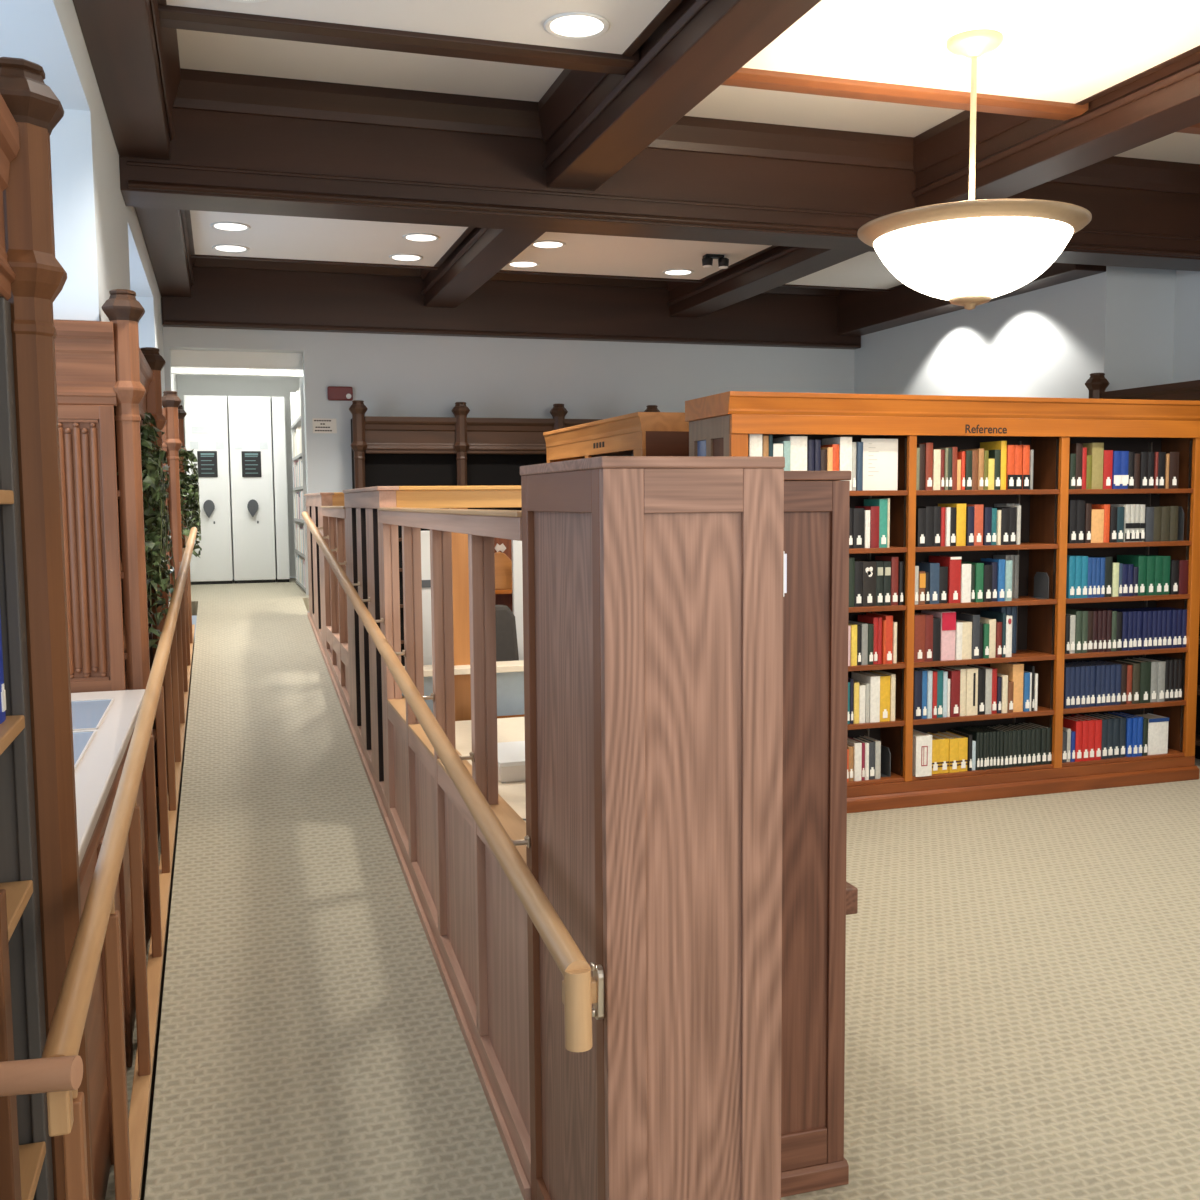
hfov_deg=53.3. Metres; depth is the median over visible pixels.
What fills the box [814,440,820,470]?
book
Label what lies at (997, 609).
book
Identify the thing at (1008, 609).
book
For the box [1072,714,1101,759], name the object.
book
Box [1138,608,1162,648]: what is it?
book
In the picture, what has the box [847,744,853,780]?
book
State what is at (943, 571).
book
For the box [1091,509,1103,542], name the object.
book
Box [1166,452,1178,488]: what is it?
book
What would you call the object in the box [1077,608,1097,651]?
book
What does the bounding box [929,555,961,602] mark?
book
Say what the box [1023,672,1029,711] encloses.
book
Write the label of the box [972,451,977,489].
book
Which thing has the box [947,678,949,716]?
book
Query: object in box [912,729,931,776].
book
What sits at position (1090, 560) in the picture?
book
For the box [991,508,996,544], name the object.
book
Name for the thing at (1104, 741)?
book
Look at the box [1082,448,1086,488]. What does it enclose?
book
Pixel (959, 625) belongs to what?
book
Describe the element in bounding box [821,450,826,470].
book
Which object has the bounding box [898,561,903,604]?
book
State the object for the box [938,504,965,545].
book
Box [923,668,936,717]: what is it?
book
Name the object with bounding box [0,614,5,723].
book
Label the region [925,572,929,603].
book
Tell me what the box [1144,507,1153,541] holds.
book
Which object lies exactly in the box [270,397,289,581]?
shelving unit
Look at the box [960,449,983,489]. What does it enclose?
book
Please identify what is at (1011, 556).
book
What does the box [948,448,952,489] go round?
book
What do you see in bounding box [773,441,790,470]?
book
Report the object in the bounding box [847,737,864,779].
book
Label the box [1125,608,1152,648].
book
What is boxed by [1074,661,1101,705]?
book
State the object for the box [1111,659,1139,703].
book
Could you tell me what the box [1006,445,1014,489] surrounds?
book
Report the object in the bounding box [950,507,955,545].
book
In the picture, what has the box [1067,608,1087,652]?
book
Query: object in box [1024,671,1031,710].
book
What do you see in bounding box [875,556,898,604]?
book
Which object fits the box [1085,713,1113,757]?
book
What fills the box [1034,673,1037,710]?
book
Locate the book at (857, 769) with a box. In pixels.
[847,738,861,780]
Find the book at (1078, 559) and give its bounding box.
[1067,555,1081,597]
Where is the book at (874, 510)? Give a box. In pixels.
[855,506,878,547]
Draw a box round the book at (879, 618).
[860,614,881,663]
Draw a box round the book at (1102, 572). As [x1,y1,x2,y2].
[1096,557,1104,596]
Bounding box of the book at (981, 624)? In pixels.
[979,623,982,658]
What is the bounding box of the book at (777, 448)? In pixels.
[773,444,782,456]
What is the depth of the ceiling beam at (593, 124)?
4.83 m
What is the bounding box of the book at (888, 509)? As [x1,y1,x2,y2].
[871,498,889,547]
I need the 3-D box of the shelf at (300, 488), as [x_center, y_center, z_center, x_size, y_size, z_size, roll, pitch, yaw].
[-2.609,-1.013,10.832,0.255,0.025,1.480,-2,5,-17]
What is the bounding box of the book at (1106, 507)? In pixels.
[1092,504,1109,542]
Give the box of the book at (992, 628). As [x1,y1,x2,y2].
[980,617,995,657]
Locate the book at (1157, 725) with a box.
[1136,713,1168,754]
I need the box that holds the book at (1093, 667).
[1067,661,1095,706]
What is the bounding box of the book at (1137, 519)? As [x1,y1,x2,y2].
[1135,504,1139,541]
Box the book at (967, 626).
[956,620,971,658]
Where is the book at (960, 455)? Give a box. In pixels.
[957,451,964,489]
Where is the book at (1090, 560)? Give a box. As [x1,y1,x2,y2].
[1087,557,1092,597]
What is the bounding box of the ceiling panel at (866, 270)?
[787,251,903,288]
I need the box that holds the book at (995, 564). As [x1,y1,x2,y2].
[973,561,997,600]
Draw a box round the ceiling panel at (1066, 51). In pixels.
[742,0,1199,103]
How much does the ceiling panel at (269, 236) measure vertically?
0.249 m
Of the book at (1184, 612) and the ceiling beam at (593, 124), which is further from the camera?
the book at (1184, 612)
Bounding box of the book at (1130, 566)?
[1127,564,1133,595]
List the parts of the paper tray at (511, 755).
lid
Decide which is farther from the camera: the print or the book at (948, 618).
the book at (948, 618)
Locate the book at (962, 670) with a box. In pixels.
[943,666,965,715]
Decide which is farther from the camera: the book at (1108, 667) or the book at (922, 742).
the book at (1108, 667)
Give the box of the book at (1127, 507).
[1110,504,1130,541]
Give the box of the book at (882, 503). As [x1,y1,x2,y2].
[864,499,887,547]
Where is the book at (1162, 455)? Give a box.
[1158,452,1165,488]
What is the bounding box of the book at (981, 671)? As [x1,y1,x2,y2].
[967,665,985,714]
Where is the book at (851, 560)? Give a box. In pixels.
[849,557,854,606]
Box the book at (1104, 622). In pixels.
[1084,608,1106,651]
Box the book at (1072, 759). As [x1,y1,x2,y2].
[1070,731,1075,761]
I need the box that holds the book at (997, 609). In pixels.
[989,606,1005,612]
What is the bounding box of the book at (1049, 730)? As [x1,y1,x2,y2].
[1030,722,1051,763]
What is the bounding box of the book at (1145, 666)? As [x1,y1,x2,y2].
[1119,658,1150,702]
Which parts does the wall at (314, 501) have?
moulding, rail, rail, return rail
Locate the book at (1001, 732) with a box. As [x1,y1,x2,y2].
[982,725,1003,767]
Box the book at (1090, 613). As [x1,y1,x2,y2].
[1069,608,1093,652]
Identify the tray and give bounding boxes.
[498,741,524,782]
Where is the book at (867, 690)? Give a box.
[854,679,869,722]
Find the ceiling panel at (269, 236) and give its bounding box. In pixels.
[190,210,467,265]
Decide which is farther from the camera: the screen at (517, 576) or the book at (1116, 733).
the book at (1116, 733)
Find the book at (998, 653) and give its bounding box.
[995,621,1001,657]
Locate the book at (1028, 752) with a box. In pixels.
[1006,723,1030,765]
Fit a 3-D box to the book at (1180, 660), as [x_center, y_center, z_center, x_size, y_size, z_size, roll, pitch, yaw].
[3.235,0.441,6.804,0.030,0.232,0.190,-2,5,-17]
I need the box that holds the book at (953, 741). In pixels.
[933,732,958,772]
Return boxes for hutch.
[494,538,512,612]
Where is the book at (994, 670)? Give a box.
[976,664,996,713]
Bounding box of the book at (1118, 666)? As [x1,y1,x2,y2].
[1094,660,1121,704]
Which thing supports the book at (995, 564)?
on the bookcase at (720, 424)
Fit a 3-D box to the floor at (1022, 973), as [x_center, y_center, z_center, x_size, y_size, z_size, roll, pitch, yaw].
[1.225,1.260,4.601,8.200,0.100,12.820,-2,5,-17]
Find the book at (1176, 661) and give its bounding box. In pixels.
[1154,656,1178,700]
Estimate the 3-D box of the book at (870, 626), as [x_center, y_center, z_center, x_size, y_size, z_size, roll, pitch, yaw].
[1.356,0.220,6.190,0.030,0.208,0.197,-2,5,-17]
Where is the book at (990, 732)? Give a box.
[973,726,992,768]
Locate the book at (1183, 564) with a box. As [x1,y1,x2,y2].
[1170,559,1188,593]
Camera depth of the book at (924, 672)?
6.22 m
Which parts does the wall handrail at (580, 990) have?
wall plate, rail, wall plate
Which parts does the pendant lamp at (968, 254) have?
stem, lamp shade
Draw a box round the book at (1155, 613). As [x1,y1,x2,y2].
[1134,608,1157,648]
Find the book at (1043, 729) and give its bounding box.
[1020,722,1046,764]
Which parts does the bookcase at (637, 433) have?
panel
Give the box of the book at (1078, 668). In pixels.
[1064,663,1080,707]
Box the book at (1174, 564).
[1169,560,1178,593]
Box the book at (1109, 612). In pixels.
[1091,608,1111,651]
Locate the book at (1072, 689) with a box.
[1064,665,1075,707]
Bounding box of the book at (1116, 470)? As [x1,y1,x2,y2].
[1112,451,1121,488]
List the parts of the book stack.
panel, panel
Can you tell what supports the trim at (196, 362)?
attached to the wall at (394, 375)
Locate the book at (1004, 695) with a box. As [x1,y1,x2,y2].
[997,673,1007,712]
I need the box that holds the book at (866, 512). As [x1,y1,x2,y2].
[864,510,869,547]
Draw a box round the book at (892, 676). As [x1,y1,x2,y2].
[872,670,895,720]
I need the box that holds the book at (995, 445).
[980,441,1006,489]
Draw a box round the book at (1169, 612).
[1142,607,1171,647]
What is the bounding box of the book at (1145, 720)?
[1142,717,1147,755]
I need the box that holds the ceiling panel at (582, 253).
[501,232,771,279]
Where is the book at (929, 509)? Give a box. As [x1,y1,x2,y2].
[916,506,933,546]
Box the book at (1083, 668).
[1064,662,1085,706]
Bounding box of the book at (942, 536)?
[940,507,944,545]
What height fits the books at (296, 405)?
1.724 m
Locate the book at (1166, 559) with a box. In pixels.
[1153,555,1170,594]
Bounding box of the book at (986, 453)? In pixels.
[983,451,988,489]
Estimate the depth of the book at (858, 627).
6.08 m
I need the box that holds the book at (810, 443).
[807,440,814,470]
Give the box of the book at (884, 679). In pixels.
[866,671,889,721]
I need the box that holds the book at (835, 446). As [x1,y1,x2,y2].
[821,444,838,470]
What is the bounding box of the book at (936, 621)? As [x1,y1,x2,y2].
[933,617,940,660]
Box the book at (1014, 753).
[994,725,1016,766]
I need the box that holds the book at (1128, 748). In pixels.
[1104,712,1131,756]
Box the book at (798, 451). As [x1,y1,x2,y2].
[773,436,806,470]
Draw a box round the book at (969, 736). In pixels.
[948,729,971,770]
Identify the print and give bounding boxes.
[865,567,872,576]
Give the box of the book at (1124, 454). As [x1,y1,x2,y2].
[1120,451,1128,488]
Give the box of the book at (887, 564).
[874,560,890,605]
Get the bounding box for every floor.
[105,758,1199,1199]
[145,578,523,1199]
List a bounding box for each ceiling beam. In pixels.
[73,0,180,159]
[119,68,1199,271]
[134,207,194,296]
[158,5,639,74]
[162,258,860,348]
[420,228,544,307]
[538,0,820,190]
[667,246,868,317]
[721,67,1088,119]
[837,263,1105,335]
[912,51,1199,207]
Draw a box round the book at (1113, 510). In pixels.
[1109,507,1117,541]
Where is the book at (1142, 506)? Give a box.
[1139,504,1145,541]
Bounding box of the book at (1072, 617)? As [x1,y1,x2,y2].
[1066,614,1075,652]
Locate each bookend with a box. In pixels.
[880,745,890,776]
[1029,572,1048,598]
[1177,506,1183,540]
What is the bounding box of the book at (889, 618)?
[866,612,892,663]
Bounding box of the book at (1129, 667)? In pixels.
[1112,661,1132,703]
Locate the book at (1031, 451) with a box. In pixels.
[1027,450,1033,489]
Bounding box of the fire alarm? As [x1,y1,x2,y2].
[327,386,352,400]
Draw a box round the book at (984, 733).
[964,726,986,769]
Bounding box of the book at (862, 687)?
[859,684,865,722]
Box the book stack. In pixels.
[290,377,308,594]
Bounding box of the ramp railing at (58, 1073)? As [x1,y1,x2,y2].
[0,527,196,1199]
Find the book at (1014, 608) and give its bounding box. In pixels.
[1010,606,1016,652]
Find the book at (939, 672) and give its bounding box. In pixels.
[921,667,942,717]
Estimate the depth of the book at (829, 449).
5.95 m
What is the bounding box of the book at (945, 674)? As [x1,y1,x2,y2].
[943,671,947,716]
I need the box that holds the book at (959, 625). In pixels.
[955,621,962,659]
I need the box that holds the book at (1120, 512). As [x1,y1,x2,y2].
[1117,507,1123,541]
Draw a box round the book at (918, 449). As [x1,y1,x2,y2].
[916,448,919,489]
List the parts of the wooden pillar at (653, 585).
rail, rail, rail, panel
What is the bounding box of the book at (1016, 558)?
[1006,554,1018,597]
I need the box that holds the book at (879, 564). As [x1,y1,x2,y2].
[867,560,883,605]
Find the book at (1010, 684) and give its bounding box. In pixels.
[1007,681,1013,712]
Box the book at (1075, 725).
[1063,716,1082,761]
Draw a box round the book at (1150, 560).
[1139,555,1154,594]
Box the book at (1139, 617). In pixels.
[1122,609,1141,649]
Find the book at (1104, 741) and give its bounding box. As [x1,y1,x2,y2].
[1081,714,1107,758]
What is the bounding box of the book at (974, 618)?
[956,612,979,658]
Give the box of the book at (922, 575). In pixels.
[918,571,925,603]
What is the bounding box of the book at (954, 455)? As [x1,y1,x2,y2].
[935,447,956,489]
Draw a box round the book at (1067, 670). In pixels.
[1063,666,1070,707]
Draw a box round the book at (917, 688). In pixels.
[913,669,921,718]
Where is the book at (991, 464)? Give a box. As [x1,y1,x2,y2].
[988,459,994,489]
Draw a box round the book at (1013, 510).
[992,507,1016,544]
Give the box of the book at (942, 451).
[940,450,944,489]
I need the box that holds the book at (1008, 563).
[1005,560,1012,600]
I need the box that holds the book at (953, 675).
[934,667,959,716]
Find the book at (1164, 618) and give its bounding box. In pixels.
[1145,608,1166,647]
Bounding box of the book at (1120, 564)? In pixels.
[1118,563,1122,595]
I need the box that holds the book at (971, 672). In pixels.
[955,665,977,715]
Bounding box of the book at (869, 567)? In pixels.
[857,560,875,605]
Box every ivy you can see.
[117,412,174,647]
[166,446,201,557]
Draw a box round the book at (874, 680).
[852,671,879,722]
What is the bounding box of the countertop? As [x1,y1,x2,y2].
[71,689,144,866]
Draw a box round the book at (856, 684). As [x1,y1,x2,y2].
[853,681,858,723]
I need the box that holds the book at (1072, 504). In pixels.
[1067,500,1076,542]
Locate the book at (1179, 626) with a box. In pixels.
[1156,607,1181,647]
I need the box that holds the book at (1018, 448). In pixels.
[1014,445,1021,489]
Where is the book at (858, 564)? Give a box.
[854,561,862,606]
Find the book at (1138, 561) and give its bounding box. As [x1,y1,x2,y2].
[1117,555,1146,595]
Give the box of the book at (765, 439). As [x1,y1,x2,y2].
[762,436,768,456]
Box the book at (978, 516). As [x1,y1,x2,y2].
[966,505,983,545]
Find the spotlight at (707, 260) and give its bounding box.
[702,254,728,268]
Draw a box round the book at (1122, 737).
[1106,713,1125,756]
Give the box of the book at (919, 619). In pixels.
[914,613,924,661]
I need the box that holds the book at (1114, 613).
[1111,611,1116,650]
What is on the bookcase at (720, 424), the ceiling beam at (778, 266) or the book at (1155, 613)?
the book at (1155, 613)
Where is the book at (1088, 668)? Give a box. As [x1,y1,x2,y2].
[1066,662,1090,706]
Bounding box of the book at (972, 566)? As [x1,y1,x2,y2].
[971,565,974,601]
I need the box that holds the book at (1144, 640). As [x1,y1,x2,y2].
[1118,608,1147,649]
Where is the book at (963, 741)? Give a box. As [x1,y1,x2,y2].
[938,731,967,771]
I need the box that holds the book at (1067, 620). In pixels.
[1065,615,1069,653]
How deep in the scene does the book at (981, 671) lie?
6.32 m
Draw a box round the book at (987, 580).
[983,564,992,601]
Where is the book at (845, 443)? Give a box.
[822,437,851,490]
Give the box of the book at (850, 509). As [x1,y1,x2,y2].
[849,508,852,547]
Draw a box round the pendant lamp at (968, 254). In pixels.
[857,29,1091,309]
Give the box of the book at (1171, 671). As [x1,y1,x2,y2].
[1146,656,1173,700]
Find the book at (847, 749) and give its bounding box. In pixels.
[847,749,848,781]
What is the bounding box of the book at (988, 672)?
[965,665,991,713]
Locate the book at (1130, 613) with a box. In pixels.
[1108,609,1132,649]
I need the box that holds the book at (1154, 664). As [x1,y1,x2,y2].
[1127,657,1157,701]
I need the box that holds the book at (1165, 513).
[1148,506,1169,540]
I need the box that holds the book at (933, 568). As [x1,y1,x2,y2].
[915,562,939,603]
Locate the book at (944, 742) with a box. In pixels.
[926,732,948,772]
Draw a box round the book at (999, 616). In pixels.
[980,610,1005,656]
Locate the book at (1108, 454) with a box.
[1103,450,1112,488]
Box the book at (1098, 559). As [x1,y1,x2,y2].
[1093,557,1100,596]
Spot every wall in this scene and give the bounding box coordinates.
[0,0,164,407]
[161,296,854,493]
[171,374,177,395]
[177,374,299,578]
[304,492,344,658]
[343,486,523,823]
[854,266,1199,398]
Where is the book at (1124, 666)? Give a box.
[1105,660,1126,703]
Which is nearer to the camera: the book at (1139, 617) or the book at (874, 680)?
the book at (874, 680)
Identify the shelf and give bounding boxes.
[291,416,300,428]
[292,453,301,460]
[293,486,302,490]
[294,518,303,522]
[295,549,304,557]
[296,579,305,591]
[403,660,523,676]
[495,589,511,593]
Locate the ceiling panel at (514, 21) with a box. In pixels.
[166,0,669,53]
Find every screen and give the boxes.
[321,506,350,723]
[421,531,431,664]
[511,540,523,659]
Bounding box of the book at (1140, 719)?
[1120,712,1142,755]
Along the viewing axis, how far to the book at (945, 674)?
6.26 m
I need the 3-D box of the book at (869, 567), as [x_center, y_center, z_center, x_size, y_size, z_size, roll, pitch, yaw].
[1.343,-0.089,6.160,0.076,0.228,0.191,-2,5,-17]
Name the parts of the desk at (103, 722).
inset frame, inset frame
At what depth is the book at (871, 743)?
6.16 m
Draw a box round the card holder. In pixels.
[783,554,786,596]
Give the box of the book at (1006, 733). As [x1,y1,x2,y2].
[987,725,1008,767]
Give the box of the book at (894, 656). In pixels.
[892,622,896,662]
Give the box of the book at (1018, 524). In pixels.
[997,505,1020,544]
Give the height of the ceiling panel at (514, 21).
0.249 m
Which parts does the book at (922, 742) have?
spine frame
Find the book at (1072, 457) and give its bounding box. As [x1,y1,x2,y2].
[1069,454,1075,488]
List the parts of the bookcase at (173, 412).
cornice, post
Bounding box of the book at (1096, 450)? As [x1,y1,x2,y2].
[1083,443,1103,488]
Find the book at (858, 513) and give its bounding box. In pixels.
[853,508,863,547]
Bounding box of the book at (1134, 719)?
[1109,712,1137,756]
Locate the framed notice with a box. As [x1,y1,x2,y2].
[861,439,897,490]
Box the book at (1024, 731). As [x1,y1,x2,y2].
[1006,725,1026,765]
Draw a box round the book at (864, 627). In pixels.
[848,620,867,664]
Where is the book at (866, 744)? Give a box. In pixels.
[853,738,868,779]
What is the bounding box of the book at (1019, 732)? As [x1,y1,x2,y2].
[995,724,1021,766]
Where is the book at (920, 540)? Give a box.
[915,508,925,546]
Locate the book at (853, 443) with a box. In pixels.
[852,442,855,490]
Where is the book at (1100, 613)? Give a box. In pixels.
[1075,608,1102,651]
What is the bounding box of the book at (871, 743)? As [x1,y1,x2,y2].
[854,736,874,779]
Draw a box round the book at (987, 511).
[983,507,991,544]
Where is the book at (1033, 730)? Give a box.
[1014,724,1035,765]
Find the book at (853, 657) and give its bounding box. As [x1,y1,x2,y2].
[848,623,856,665]
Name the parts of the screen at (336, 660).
rail, rail, moulding, panel, rail, panel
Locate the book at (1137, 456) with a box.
[1134,454,1139,488]
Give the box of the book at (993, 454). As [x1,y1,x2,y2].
[984,450,1000,489]
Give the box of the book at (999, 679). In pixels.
[996,676,1001,712]
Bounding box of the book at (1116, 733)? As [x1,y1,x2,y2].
[1094,712,1119,757]
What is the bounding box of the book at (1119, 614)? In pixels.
[1116,611,1122,650]
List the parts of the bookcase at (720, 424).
panel, frame, shelf, shelf, shelf, shelf, shelf, shelf, cornice, panel, shelf, shelf, shelf, shelf, shelf, shelf, rail, shelf, shelf, shelf, shelf, shelf, shelf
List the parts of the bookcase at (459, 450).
post, post, cornice, post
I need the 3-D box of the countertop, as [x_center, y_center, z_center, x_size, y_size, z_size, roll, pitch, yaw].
[-1.813,0.447,3.211,0.988,0.035,2.205,-2,5,-17]
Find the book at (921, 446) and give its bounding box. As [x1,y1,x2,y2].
[917,444,924,489]
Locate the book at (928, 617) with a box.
[914,612,932,661]
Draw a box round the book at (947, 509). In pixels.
[945,507,950,545]
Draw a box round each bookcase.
[0,57,94,1199]
[54,289,168,840]
[162,391,186,601]
[349,400,659,665]
[543,412,688,462]
[685,391,1199,812]
[1085,373,1199,758]
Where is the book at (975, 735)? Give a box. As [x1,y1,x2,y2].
[958,727,979,769]
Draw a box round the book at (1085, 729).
[1065,716,1088,760]
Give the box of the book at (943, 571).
[939,566,947,602]
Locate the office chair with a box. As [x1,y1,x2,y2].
[495,605,518,661]
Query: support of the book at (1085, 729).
on the bookcase at (720, 424)
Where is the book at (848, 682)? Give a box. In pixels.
[848,682,849,723]
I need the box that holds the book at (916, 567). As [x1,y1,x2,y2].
[915,566,918,604]
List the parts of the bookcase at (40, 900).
shelf, cornice, shelf, shelf, shelf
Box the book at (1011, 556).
[1000,554,1014,597]
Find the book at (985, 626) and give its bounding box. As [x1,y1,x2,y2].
[983,623,989,657]
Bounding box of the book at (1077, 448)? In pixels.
[1069,443,1082,488]
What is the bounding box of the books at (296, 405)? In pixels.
[292,388,305,587]
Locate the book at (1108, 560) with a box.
[1088,556,1112,596]
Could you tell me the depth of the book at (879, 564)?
6.09 m
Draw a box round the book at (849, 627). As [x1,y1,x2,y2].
[848,625,850,665]
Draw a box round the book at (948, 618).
[921,609,955,660]
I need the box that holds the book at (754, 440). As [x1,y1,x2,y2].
[748,434,761,456]
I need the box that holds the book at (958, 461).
[957,460,960,489]
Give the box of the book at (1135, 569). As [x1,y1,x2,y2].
[1133,567,1138,595]
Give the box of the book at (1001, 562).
[981,558,1004,600]
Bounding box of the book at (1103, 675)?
[1081,661,1105,705]
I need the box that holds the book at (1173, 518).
[1161,506,1178,540]
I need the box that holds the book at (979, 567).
[961,561,983,601]
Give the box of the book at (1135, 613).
[1109,608,1137,649]
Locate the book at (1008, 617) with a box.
[1005,615,1011,656]
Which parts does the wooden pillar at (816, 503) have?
rail, panel, rail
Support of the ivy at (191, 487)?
on the bookcase at (173, 412)
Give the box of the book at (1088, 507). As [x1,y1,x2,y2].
[1084,504,1091,542]
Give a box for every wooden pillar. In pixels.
[520,456,784,1199]
[781,471,850,1196]
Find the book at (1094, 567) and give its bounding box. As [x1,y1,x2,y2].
[1090,557,1096,597]
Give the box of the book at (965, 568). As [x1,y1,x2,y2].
[960,563,970,602]
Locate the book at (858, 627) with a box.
[857,625,860,664]
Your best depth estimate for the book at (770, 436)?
5.85 m
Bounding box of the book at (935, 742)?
[932,737,939,773]
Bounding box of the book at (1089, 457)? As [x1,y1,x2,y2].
[1086,455,1091,488]
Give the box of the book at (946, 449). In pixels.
[933,448,948,489]
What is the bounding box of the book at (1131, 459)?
[1128,452,1134,488]
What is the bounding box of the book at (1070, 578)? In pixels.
[1066,556,1074,597]
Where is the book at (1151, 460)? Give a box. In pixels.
[1148,452,1154,488]
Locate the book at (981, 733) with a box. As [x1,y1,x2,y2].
[960,726,982,769]
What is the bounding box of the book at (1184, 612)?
[1163,607,1186,646]
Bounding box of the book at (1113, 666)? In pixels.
[1087,660,1115,704]
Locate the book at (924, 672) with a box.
[914,668,926,718]
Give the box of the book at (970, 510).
[966,506,974,545]
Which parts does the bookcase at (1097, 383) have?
post, cornice, shelf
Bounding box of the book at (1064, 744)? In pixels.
[1062,731,1066,762]
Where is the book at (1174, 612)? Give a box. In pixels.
[1154,607,1177,647]
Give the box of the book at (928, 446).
[917,443,932,489]
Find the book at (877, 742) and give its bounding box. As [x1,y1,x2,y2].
[860,735,880,778]
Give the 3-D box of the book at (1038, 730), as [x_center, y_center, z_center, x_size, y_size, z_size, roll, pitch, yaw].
[2.345,0.786,6.550,0.032,0.198,0.191,-2,5,-17]
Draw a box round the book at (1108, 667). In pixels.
[1089,661,1110,704]
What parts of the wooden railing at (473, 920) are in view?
panel, panel, rail, rail, sill, moulding, rail, panel, panel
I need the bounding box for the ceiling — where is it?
[177,29,1199,163]
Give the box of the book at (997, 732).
[975,725,999,768]
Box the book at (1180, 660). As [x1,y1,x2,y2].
[1154,655,1182,699]
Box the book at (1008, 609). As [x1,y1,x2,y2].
[1003,606,1011,615]
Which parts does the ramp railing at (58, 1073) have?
handrail, rail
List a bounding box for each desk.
[71,689,150,1199]
[455,717,857,914]
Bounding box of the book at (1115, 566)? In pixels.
[1112,562,1118,596]
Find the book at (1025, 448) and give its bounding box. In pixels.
[1021,445,1029,489]
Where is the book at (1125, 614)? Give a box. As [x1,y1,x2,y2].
[1107,609,1127,650]
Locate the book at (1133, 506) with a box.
[1130,504,1135,541]
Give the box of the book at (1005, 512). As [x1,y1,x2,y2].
[997,508,1009,544]
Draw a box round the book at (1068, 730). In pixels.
[1063,727,1070,761]
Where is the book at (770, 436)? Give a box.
[762,435,772,456]
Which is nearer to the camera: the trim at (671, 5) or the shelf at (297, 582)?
the trim at (671, 5)
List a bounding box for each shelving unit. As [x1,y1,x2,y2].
[183,395,232,584]
[228,396,275,583]
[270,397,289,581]
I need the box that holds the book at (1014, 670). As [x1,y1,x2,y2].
[990,662,1023,711]
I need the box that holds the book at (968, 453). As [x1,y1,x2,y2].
[957,450,972,489]
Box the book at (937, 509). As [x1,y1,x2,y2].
[933,506,940,545]
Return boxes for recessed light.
[210,222,250,231]
[212,244,248,252]
[228,0,266,2]
[389,254,422,261]
[403,233,439,241]
[507,261,539,267]
[531,240,565,248]
[544,12,609,38]
[662,269,693,275]
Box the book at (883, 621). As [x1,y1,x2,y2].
[882,620,885,663]
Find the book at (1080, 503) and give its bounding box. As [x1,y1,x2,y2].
[1076,500,1085,542]
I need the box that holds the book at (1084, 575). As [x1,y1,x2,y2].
[1072,555,1087,597]
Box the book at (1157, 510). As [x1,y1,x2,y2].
[1153,507,1161,540]
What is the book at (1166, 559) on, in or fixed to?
on the bookcase at (720, 424)
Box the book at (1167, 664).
[1143,656,1169,700]
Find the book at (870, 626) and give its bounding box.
[855,621,873,664]
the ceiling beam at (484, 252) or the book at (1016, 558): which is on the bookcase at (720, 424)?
the book at (1016, 558)
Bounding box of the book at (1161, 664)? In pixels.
[1133,657,1165,701]
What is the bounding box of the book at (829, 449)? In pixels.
[821,447,832,470]
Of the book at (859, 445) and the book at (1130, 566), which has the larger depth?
the book at (1130, 566)
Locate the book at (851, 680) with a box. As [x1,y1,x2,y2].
[848,677,853,723]
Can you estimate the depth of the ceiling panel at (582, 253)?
8.59 m
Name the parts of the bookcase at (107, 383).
rail, linenfold panel, panel moulding, cornice, rail, post, shelf, shelf, cornice, shelf, shelf, post, panel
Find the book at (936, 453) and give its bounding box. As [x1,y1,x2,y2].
[932,450,940,489]
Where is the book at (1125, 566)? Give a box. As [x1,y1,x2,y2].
[1122,564,1127,595]
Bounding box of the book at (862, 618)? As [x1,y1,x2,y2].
[858,615,877,663]
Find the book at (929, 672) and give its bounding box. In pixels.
[918,668,932,718]
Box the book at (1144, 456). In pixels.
[1135,452,1148,488]
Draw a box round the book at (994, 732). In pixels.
[975,726,995,768]
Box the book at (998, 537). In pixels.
[996,510,1000,544]
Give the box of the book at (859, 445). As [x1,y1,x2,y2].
[856,442,862,490]
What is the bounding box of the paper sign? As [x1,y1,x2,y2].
[312,418,336,432]
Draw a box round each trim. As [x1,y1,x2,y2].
[157,0,166,5]
[170,350,302,376]
[185,210,194,254]
[191,254,438,269]
[433,227,474,266]
[497,270,703,282]
[622,0,682,55]
[700,246,777,280]
[779,284,889,291]
[886,284,904,289]
[1075,45,1199,104]
[1177,123,1199,134]
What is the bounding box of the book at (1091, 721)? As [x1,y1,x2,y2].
[1073,715,1094,759]
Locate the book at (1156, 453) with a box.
[1154,452,1158,488]
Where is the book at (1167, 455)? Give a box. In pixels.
[1165,454,1169,488]
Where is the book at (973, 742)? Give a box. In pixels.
[972,740,975,769]
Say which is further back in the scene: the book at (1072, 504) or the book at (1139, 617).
the book at (1139, 617)
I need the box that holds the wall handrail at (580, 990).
[301,511,604,1051]
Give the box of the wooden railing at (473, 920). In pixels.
[378,507,530,1199]
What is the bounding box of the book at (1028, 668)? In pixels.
[1024,664,1034,710]
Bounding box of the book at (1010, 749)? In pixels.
[992,725,1012,766]
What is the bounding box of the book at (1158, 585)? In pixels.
[1144,555,1162,594]
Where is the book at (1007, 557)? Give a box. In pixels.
[993,554,1009,559]
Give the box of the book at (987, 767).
[965,725,988,768]
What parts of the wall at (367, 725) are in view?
moulding, rail, rail, return rail, return post, return panel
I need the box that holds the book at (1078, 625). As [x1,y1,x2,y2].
[1066,609,1081,652]
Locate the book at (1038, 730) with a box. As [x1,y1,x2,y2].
[1015,722,1040,764]

